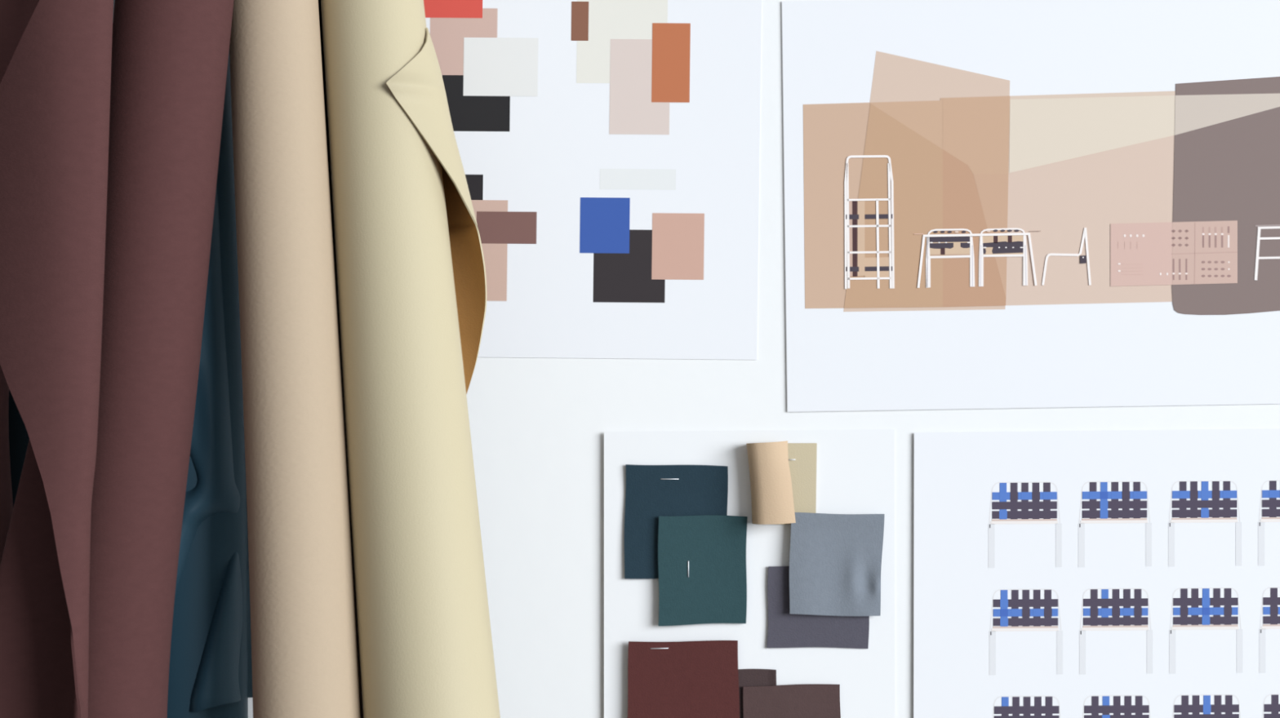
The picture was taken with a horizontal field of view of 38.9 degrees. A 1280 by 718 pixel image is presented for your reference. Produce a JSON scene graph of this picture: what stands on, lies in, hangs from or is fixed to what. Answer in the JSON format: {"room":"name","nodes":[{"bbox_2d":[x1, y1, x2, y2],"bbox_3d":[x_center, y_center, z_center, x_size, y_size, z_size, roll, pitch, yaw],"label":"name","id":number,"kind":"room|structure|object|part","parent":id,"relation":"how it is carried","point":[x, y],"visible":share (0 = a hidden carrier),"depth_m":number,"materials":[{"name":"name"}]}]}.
{"room":"design studio","nodes":[
{"label":"design studio","id":0,"kind":"room"},
{"bbox_2d":[112,0,1279,717],"bbox_3d":[0.000,-0.200,1.360,4.800,2.700,0.120,0,0,0],"label":"wall","id":1,"kind":"structure","parent":0,"point":[538,426],"depth_m":1.30,"materials":[{"name":"white paint"}]},
{"bbox_2d":[423,0,761,359],"bbox_3d":[-0.124,-0.150,1.300,0.424,0.302,0.001,0,0,0],"label":"sheet","id":2,"kind":"object","parent":1,"relation":"attached to","point":[609,150],"visible":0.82,"depth_m":1.30,"materials":[{"name":"white paper"}]},
{"bbox_2d":[604,429,895,717],"bbox_3d":[0.079,0.200,1.298,0.209,0.298,0.001,0,0,-1],"label":"sheet","id":3,"kind":"object","parent":1,"relation":"attached to","point":[855,468],"visible":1,"depth_m":1.30,"materials":[{"name":"white paper"}]},
{"bbox_2d":[624,464,728,579],"bbox_3d":[0.026,0.116,1.295,0.074,0.082,0.003,0,0,-1],"label":"swatch","id":4,"kind":"object","parent":3,"relation":"attached to","point":[652,491],"visible":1,"depth_m":1.29,"materials":[{"name":"blue fabric"}]},
{"bbox_2d":[627,640,739,717],"bbox_3d":[0.030,0.248,1.292,0.082,0.096,0.003,0,0,-2],"label":"swatch","id":5,"kind":"object","parent":3,"relation":"attached to","point":[678,679],"visible":1,"depth_m":1.29,"materials":[{"name":"red fabric"}]},
{"bbox_2d":[657,515,747,626],"bbox_3d":[0.045,0.151,1.293,0.064,0.079,0.004,0,0,-2],"label":"swatch","id":6,"kind":"object","parent":3,"relation":"attached to","point":[702,559],"visible":1,"depth_m":1.29,"materials":[{"name":"green fabric"}]},
{"bbox_2d":[737,669,776,717],"bbox_3d":[0.077,0.252,1.297,0.045,0.060,0.002,0,0,0],"label":"swatch","id":7,"kind":"object","parent":3,"relation":"attached to","point":[747,677],"visible":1,"depth_m":1.30,"materials":[{"name":"brown fabric"}]},
{"bbox_2d":[746,440,817,524],"bbox_3d":[0.101,0.088,1.287,0.051,0.060,0.021,0,0,0],"label":"swatch","id":8,"kind":"object","parent":3,"relation":"attached to","point":[783,474],"visible":1,"depth_m":1.28,"materials":[{"name":"beige fabric"}]},
{"bbox_2d":[742,684,840,717],"bbox_3d":[0.108,0.270,1.295,0.071,0.075,0.002,0,0,-2],"label":"swatch","id":9,"kind":"object","parent":3,"relation":"attached to","point":[811,700],"visible":1,"depth_m":1.29,"materials":[{"name":"brown fabric"}]},
{"bbox_2d":[766,566,869,648],"bbox_3d":[0.127,0.177,1.297,0.073,0.060,0.001,0,0,-2],"label":"swatch","id":10,"kind":"object","parent":3,"relation":"attached to","point":[785,629],"visible":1,"depth_m":1.30,"materials":[{"name":"fabric"}]},
{"bbox_2d":[789,512,884,616],"bbox_3d":[0.140,0.146,1.292,0.068,0.074,0.004,0,0,-3],"label":"swatch","id":11,"kind":"object","parent":3,"relation":"attached to","point":[835,560],"visible":1,"depth_m":1.29,"materials":[{"name":"grey fabric"}]},
{"bbox_2d":[782,0,1279,412],"bbox_3d":[0.314,-0.112,1.299,0.425,0.300,0.002,0,0,0],"label":"poster","id":12,"kind":"object","parent":1,"relation":"attached to","point":[989,204],"visible":1,"depth_m":1.30,"materials":[{"name":"white paper"}]},
{"bbox_3d":[0.191,-0.112,1.298,0.148,0.152,0.001,0,0,0],"label":"printed panel","id":13,"kind":"part","parent":12,"relation":"part of","materials":[{"name":"beige paper"}]},
{"bbox_3d":[0.205,-0.127,1.299,0.119,0.187,0.001,0,0,0],"label":"printed panel","id":14,"kind":"part","parent":12,"relation":"part of","materials":[{"name":"beige paper"}]},
{"bbox_3d":[0.365,-0.117,1.299,0.301,0.159,0.001,0,0,0],"label":"printed panel","id":15,"kind":"part","parent":12,"relation":"part of","materials":[{"name":"beige"}]},
{"bbox_3d":[0.445,-0.119,1.299,0.130,0.174,0.001,0,0,0],"label":"printed panel","id":16,"kind":"part","parent":12,"relation":"part of","materials":[{"name":"grey paper"}]},
{"bbox_2d":[913,428,1279,717],"bbox_3d":[0.407,0.199,1.298,0.424,0.302,0.001,0,0,0],"label":"drawing sheet","id":17,"kind":"object","parent":1,"relation":"attached to","point":[1122,574],"visible":1,"depth_m":1.30,"materials":[{"name":"white paper"}]},
{"bbox_3d":[0.000,1.200,-0.240,4.800,0.100,3.320,0,0,0],"label":"floor","id":18,"kind":"structure","parent":0,"visible":0},
{"bbox_2d":[8,389,29,507],"bbox_3d":[-0.406,0.400,1.188,0.080,1.500,0.235,0,0,-25],"label":"roll","id":19,"kind":"object","parent":18,"relation":"on","point":[19,438],"visible":0.02,"depth_m":1.21,"materials":[{"name":"black fabric"}]},
{"bbox_2d":[0,0,39,564],"bbox_3d":[-0.406,0.413,1.069,0.122,1.474,0.290,0,0,0],"label":"roll","id":20,"kind":"object","parent":18,"relation":"on","point":[15,15],"visible":0.18,"depth_m":1.12,"materials":[{"name":"fabric"}]},
{"bbox_2d":[0,0,113,717],"bbox_3d":[-0.322,0.427,0.942,0.088,1.446,0.283,0,0,-12],"label":"roll","id":21,"kind":"object","parent":18,"relation":"on","point":[55,85],"visible":1,"depth_m":0.98,"materials":[{"name":"fabric"}]},
{"bbox_2d":[88,0,234,717],"bbox_3d":[-0.295,0.420,1.021,0.106,1.460,0.272,0,0,0],"label":"roll","id":22,"kind":"object","parent":18,"relation":"on","point":[170,58],"visible":0.81,"depth_m":1.06,"materials":[{"name":"fabric"}]},
{"bbox_2d":[167,52,252,717],"bbox_3d":[-0.261,0.421,1.118,0.092,1.458,0.278,0,0,-17],"label":"roll","id":23,"kind":"object","parent":18,"relation":"on","point":[211,668],"visible":0.26,"depth_m":1.14,"materials":[{"name":"blue fabric"}]},
{"bbox_2d":[229,0,360,717],"bbox_3d":[-0.182,0.411,1.037,0.086,1.478,0.371,0,0,-18],"label":"roll","id":24,"kind":"object","parent":18,"relation":"on","point":[304,653],"visible":0.99,"depth_m":1.09,"materials":[{"name":"beige fabric"}]},
{"bbox_2d":[318,0,363,717],"bbox_3d":[-0.166,0.403,1.136,0.043,1.494,0.270,0,0,-26],"label":"roll","id":25,"kind":"object","parent":18,"relation":"on","point":[319,1],"visible":0.05,"depth_m":1.19,"materials":[{"name":"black fabric"}]},
{"bbox_2d":[320,0,500,717],"bbox_3d":[-0.101,0.407,1.030,0.119,1.486,0.460,0,0,-25],"label":"roll","id":26,"kind":"object","parent":18,"relation":"on","point":[411,278],"visible":1,"depth_m":1.10,"materials":[{"name":"beige fabric"}]}
]}

